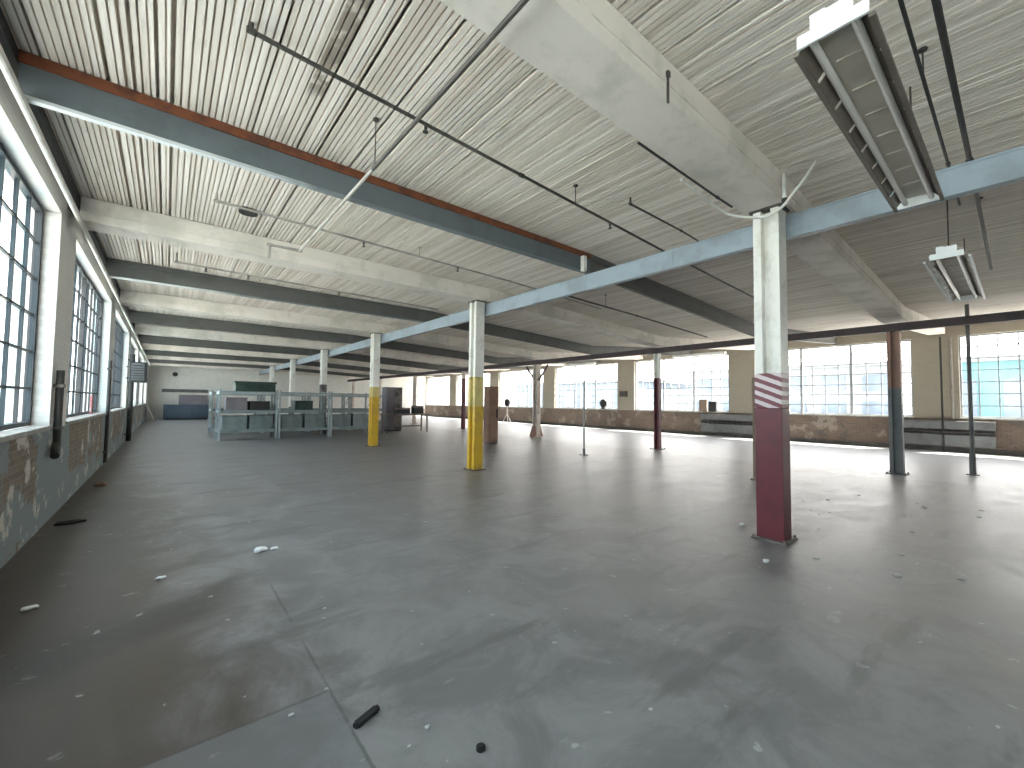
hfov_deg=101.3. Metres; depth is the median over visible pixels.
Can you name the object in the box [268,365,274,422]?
steel column
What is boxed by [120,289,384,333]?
boxed beam
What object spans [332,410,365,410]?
shelf
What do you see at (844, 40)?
lamp
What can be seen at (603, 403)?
fan
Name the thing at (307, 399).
rack
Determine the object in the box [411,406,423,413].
toolbox
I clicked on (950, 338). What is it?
conduit
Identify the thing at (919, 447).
baseboard
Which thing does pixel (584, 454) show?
post
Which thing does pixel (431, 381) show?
window
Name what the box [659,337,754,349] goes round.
boxed beam
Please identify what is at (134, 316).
steel beam
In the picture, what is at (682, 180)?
cable
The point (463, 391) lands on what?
steel column
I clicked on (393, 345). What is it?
steel beam
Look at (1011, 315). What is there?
girder
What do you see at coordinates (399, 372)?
steel beam
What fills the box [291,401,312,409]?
storage bin
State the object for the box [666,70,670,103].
strap
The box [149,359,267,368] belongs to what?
steel beam
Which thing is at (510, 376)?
window
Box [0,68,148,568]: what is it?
wall
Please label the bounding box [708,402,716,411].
carton
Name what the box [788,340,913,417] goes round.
window
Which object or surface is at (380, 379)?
steel column
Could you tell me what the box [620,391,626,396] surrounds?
switch box
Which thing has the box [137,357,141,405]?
window
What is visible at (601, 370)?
window
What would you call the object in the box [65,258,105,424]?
window
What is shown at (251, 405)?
storage bin
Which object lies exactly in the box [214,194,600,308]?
pipe
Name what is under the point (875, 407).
building
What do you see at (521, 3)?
pipe
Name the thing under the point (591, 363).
lamp
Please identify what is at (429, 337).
boxed beam
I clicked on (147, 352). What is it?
steel beam
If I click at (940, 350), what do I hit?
conduit
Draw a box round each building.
[515,378,691,410]
[689,360,911,415]
[961,354,1023,418]
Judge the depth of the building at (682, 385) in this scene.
68.93 m
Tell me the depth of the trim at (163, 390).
33.14 m
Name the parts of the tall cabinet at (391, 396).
door, door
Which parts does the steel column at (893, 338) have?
cap plate, plate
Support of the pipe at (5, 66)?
attached to the steel beam at (45, 83)
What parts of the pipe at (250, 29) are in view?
hanger rod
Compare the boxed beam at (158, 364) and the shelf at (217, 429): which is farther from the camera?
the boxed beam at (158, 364)
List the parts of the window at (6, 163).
sill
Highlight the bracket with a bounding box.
[581,255,586,271]
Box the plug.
[476,742,485,752]
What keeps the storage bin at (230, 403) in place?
on the rack at (219, 392)
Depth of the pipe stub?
4.83 m
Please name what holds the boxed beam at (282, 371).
on the girder at (1011, 315)
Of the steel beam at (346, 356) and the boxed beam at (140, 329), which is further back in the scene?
the steel beam at (346, 356)
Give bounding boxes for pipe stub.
[781,173,786,203]
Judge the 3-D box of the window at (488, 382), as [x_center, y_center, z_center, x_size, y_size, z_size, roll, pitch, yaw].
[-3.696,0.598,39.531,0.255,3.040,5.650,3,-3,-39]
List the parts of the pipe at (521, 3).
hanger rod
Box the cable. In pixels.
[680,160,816,218]
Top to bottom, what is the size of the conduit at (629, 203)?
0.152 m
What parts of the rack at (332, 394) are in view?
post, post, rail, rail, rail, post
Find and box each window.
[0,143,52,442]
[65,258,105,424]
[110,320,126,412]
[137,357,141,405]
[427,376,449,405]
[457,373,489,406]
[499,369,542,407]
[554,363,617,409]
[634,354,728,412]
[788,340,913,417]
[958,331,1023,420]
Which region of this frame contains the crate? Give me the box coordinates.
[233,381,276,391]
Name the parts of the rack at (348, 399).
post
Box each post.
[579,380,587,455]
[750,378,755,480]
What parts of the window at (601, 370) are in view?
sill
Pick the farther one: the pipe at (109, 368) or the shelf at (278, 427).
the shelf at (278, 427)
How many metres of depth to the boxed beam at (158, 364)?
32.38 m
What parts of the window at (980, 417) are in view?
sill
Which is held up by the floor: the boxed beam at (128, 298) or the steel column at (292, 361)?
the steel column at (292, 361)
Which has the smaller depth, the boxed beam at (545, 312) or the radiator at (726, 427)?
the boxed beam at (545, 312)
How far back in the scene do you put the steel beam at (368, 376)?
41.37 m
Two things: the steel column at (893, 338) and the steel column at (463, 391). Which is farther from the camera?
the steel column at (463, 391)
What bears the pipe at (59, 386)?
attached to the wall at (34, 486)
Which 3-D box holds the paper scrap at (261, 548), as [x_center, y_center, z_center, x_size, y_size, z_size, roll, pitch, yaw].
[-2.658,1.746,4.434,0.134,0.042,0.086,3,-3,-39]
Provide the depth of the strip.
2.10 m
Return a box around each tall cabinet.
[382,387,401,430]
[483,386,498,443]
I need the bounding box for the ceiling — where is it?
[0,0,1023,364]
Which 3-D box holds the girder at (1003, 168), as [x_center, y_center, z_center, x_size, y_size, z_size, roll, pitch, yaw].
[-7.072,-1.520,18.075,0.110,0.288,47.200,3,-3,-39]
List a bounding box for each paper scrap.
[19,604,38,611]
[155,575,166,579]
[253,546,267,552]
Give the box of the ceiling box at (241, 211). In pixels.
[238,206,257,216]
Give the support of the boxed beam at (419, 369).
on the girder at (1011, 315)
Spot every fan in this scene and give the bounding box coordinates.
[502,399,510,422]
[600,399,606,408]
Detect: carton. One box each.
[699,400,707,411]
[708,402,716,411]
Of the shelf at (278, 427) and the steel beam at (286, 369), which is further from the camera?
the steel beam at (286, 369)
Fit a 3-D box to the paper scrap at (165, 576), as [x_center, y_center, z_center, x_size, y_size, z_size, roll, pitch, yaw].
[-3.120,1.718,3.726,0.082,0.024,0.059,3,-3,-39]
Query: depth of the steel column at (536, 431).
19.89 m
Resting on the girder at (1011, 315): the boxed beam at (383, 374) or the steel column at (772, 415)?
the boxed beam at (383, 374)
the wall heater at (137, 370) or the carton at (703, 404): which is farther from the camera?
the carton at (703, 404)
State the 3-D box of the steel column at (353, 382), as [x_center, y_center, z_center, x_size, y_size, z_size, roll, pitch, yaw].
[-15.037,1.460,39.666,0.400,3.445,0.380,3,-3,-39]
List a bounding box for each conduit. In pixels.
[628,197,698,241]
[637,141,732,207]
[898,0,960,205]
[931,0,992,269]
[939,337,944,451]
[949,337,954,418]
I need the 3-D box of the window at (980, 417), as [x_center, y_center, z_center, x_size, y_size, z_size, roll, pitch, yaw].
[18.074,-0.319,13.106,0.255,3.040,5.650,3,-3,-39]
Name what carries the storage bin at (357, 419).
on the rack at (332, 394)
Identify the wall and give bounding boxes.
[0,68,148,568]
[146,365,425,419]
[425,320,1023,451]
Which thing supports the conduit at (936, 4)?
hanging from the ceiling
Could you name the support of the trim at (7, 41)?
attached to the wall at (34, 486)
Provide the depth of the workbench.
21.89 m
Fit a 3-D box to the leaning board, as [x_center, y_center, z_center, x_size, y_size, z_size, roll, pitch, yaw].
[-24.865,1.989,28.828,0.570,1.200,1.000,3,-3,-39]
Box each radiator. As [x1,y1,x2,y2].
[701,414,752,433]
[904,420,995,448]
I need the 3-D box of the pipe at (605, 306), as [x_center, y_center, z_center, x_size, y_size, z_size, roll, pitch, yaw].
[3.508,-1.873,11.250,7.246,0.501,0.060,3,-3,-39]
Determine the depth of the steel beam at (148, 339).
19.94 m
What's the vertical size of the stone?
0.092 m
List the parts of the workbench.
leg, leg, leg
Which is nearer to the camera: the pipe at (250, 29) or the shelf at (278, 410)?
the pipe at (250, 29)
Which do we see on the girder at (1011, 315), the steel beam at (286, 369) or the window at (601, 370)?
the steel beam at (286, 369)
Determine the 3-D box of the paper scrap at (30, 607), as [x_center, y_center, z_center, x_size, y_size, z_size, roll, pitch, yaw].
[-3.628,1.684,3.153,0.096,0.029,0.070,3,-3,-39]
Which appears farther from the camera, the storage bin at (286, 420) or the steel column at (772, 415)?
the storage bin at (286, 420)
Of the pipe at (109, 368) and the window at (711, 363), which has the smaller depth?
the pipe at (109, 368)
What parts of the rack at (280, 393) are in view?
post, post, rail, rail, rail, post, post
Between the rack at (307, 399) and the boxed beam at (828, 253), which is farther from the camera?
the rack at (307, 399)
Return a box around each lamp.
[563,362,595,367]
[673,351,725,358]
[794,0,944,212]
[923,200,985,303]
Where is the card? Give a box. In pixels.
[89,395,93,413]
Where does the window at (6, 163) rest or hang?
in the wall at (34, 486)
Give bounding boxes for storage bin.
[220,415,246,429]
[224,397,246,409]
[246,415,272,428]
[247,401,269,409]
[277,414,302,427]
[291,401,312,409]
[301,413,324,426]
[327,414,351,426]
[347,413,368,425]
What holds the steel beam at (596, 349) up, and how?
on the girder at (1011, 315)
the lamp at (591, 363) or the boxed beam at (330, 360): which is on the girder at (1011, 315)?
the boxed beam at (330, 360)
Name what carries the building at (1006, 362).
on the ground
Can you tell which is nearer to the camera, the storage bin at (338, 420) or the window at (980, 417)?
the window at (980, 417)
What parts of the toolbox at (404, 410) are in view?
lid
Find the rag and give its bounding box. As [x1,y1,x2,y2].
[54,519,86,525]
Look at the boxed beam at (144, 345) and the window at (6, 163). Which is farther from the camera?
the boxed beam at (144, 345)
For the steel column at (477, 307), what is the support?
on the floor
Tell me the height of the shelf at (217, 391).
0.025 m
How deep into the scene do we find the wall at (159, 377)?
35.84 m
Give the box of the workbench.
[380,413,428,432]
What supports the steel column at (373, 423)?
on the floor
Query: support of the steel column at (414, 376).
on the floor
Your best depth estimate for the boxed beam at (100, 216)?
7.07 m
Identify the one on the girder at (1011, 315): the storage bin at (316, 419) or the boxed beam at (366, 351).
the boxed beam at (366, 351)
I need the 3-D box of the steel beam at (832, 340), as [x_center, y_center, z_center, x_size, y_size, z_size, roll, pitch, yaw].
[10.673,-1.748,15.373,8.454,1.012,0.090,3,-3,-39]
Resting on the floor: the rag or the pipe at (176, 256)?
the rag
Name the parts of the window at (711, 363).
sill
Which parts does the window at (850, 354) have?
sill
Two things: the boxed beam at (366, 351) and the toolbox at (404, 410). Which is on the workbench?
the toolbox at (404, 410)
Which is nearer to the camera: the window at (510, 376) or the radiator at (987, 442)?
the radiator at (987, 442)
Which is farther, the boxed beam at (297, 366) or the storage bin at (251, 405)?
the boxed beam at (297, 366)
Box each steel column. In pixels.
[254,370,259,414]
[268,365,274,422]
[288,359,296,413]
[316,349,328,434]
[352,381,355,407]
[365,332,381,446]
[379,379,380,420]
[410,375,416,423]
[461,371,466,428]
[463,300,486,470]
[526,364,548,436]
[650,352,664,449]
[749,203,797,545]
[882,330,909,475]
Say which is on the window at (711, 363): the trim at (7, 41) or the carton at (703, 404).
the carton at (703, 404)
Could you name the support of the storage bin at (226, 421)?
on the rack at (219, 392)
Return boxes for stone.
[94,481,107,486]
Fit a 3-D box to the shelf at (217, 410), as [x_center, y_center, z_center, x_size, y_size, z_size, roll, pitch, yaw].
[-10.793,1.070,17.091,1.970,0.025,1.030,3,-3,-39]
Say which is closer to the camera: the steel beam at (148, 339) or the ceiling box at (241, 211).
the ceiling box at (241, 211)
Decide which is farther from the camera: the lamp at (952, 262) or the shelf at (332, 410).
the shelf at (332, 410)
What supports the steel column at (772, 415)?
on the floor
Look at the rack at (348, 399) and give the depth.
22.54 m
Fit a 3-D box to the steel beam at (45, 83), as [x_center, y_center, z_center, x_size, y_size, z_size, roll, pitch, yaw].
[-1.259,-2.342,5.564,6.959,0.372,0.090,3,-3,-39]
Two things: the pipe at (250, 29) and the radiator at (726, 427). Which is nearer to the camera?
the pipe at (250, 29)
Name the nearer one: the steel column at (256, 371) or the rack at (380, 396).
the rack at (380, 396)
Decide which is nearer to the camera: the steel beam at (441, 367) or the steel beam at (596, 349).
the steel beam at (596, 349)
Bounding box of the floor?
[0,416,1023,767]
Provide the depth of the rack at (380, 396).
23.33 m
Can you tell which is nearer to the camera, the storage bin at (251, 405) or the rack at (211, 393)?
the storage bin at (251, 405)
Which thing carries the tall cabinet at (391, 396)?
on the floor
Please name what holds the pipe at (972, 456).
on the floor
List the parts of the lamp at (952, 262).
edge rail, edge rail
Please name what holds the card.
on the window at (80, 340)
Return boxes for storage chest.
[179,395,206,404]
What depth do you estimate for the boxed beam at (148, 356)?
27.36 m
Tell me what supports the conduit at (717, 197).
attached to the boxed beam at (588, 48)
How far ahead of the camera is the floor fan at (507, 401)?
32.77 m
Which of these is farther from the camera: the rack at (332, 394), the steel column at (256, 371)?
the steel column at (256, 371)
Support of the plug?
on the floor
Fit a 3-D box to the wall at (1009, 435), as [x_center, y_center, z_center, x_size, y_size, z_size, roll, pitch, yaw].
[5.647,0.521,28.334,0.400,4.800,47.430,3,-3,-39]
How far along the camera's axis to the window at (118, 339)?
13.91 m
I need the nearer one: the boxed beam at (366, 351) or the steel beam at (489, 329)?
the steel beam at (489, 329)
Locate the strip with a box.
[353,705,379,729]
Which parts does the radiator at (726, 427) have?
panel, panel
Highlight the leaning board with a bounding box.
[145,404,154,421]
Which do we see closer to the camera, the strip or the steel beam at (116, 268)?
the strip
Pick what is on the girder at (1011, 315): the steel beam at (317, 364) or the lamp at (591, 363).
the steel beam at (317, 364)
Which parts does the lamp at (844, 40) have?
edge rail, edge rail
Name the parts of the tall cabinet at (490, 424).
door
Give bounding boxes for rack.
[208,390,262,434]
[214,389,278,440]
[259,392,308,432]
[271,390,329,438]
[303,392,349,431]
[322,391,368,436]
[343,393,381,429]
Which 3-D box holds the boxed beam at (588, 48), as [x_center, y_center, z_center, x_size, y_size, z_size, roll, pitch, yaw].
[0.696,-2.446,3.193,6.959,0.327,0.473,3,-3,-39]
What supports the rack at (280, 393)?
on the floor
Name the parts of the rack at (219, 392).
post, post, rail, rail, rail, post, post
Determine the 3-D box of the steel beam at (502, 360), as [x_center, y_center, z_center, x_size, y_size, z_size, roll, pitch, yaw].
[2.568,-1.406,25.212,8.454,1.012,0.090,3,-3,-39]
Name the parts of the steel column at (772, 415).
cap plate, plate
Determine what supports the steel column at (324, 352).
on the floor
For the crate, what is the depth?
17.04 m
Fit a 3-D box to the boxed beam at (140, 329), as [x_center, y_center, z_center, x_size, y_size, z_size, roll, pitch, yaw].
[-11.463,-1.934,17.951,6.959,0.327,0.473,3,-3,-39]
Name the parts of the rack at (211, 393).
post, post, rail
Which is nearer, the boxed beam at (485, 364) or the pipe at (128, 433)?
the pipe at (128, 433)
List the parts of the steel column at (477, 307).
plate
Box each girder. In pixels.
[259,145,1023,374]
[348,310,1023,381]
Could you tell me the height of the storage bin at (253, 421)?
0.539 m
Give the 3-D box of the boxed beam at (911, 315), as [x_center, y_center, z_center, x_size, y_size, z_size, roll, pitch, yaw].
[12.627,-1.852,13.002,8.454,0.967,0.473,3,-3,-39]
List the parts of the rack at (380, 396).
post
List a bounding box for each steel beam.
[18,49,590,273]
[106,258,425,322]
[129,310,352,343]
[139,334,312,355]
[145,349,285,362]
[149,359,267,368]
[268,366,366,377]
[286,359,397,374]
[312,349,439,369]
[353,335,498,363]
[367,374,449,377]
[398,371,486,374]
[426,310,592,354]
[439,365,532,369]
[499,357,599,363]
[590,254,753,336]
[592,346,692,355]
[788,329,836,343]
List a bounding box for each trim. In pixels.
[0,7,148,359]
[162,389,207,392]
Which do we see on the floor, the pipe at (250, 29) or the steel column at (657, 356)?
the steel column at (657, 356)
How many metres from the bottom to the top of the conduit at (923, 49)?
0.292 m
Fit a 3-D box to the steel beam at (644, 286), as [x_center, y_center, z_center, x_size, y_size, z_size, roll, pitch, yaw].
[4.417,-1.899,10.224,7.739,0.712,0.090,3,-3,-39]
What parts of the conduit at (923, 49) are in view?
hanger rod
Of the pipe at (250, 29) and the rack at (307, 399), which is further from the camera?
the rack at (307, 399)
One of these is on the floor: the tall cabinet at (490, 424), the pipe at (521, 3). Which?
the tall cabinet at (490, 424)
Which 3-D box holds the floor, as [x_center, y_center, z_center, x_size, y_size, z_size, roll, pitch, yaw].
[-3.599,2.607,20.793,24.090,0.250,48.000,3,-3,-39]
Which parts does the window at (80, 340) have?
sill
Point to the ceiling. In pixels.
(198, 56)
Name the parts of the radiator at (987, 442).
panel, panel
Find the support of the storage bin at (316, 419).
on the rack at (280, 393)
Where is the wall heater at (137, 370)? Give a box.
[125,362,147,382]
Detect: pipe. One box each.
[0,44,150,365]
[50,370,65,458]
[102,361,111,462]
[124,354,135,440]
[174,252,437,309]
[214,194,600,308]
[246,21,753,297]
[267,0,528,257]
[568,294,707,337]
[964,304,979,475]
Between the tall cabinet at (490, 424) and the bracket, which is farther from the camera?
the tall cabinet at (490, 424)
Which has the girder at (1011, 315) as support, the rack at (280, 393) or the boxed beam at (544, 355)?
the boxed beam at (544, 355)
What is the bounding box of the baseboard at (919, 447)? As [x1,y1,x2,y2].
[425,415,1023,456]
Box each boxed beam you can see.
[80,196,489,302]
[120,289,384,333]
[135,324,330,349]
[142,343,297,358]
[147,355,276,365]
[150,363,260,369]
[260,368,354,378]
[276,363,381,375]
[297,355,417,371]
[330,343,466,366]
[381,324,540,359]
[382,373,467,375]
[418,368,509,371]
[439,0,795,219]
[467,361,565,366]
[485,288,663,346]
[536,352,642,359]
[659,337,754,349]
[786,186,905,322]
[883,307,945,334]
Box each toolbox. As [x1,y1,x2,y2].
[395,407,409,413]
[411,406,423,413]
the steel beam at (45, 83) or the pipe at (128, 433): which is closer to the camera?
the steel beam at (45, 83)
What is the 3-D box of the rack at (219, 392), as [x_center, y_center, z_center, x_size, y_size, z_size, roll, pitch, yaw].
[-10.811,1.233,17.103,2.070,2.000,1.260,3,-3,-39]
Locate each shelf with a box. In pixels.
[216,427,274,430]
[217,391,275,392]
[217,410,275,410]
[274,426,326,428]
[278,410,327,410]
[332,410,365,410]
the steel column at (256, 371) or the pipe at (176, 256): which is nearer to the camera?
the pipe at (176, 256)
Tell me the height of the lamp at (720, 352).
0.582 m
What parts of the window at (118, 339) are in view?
sill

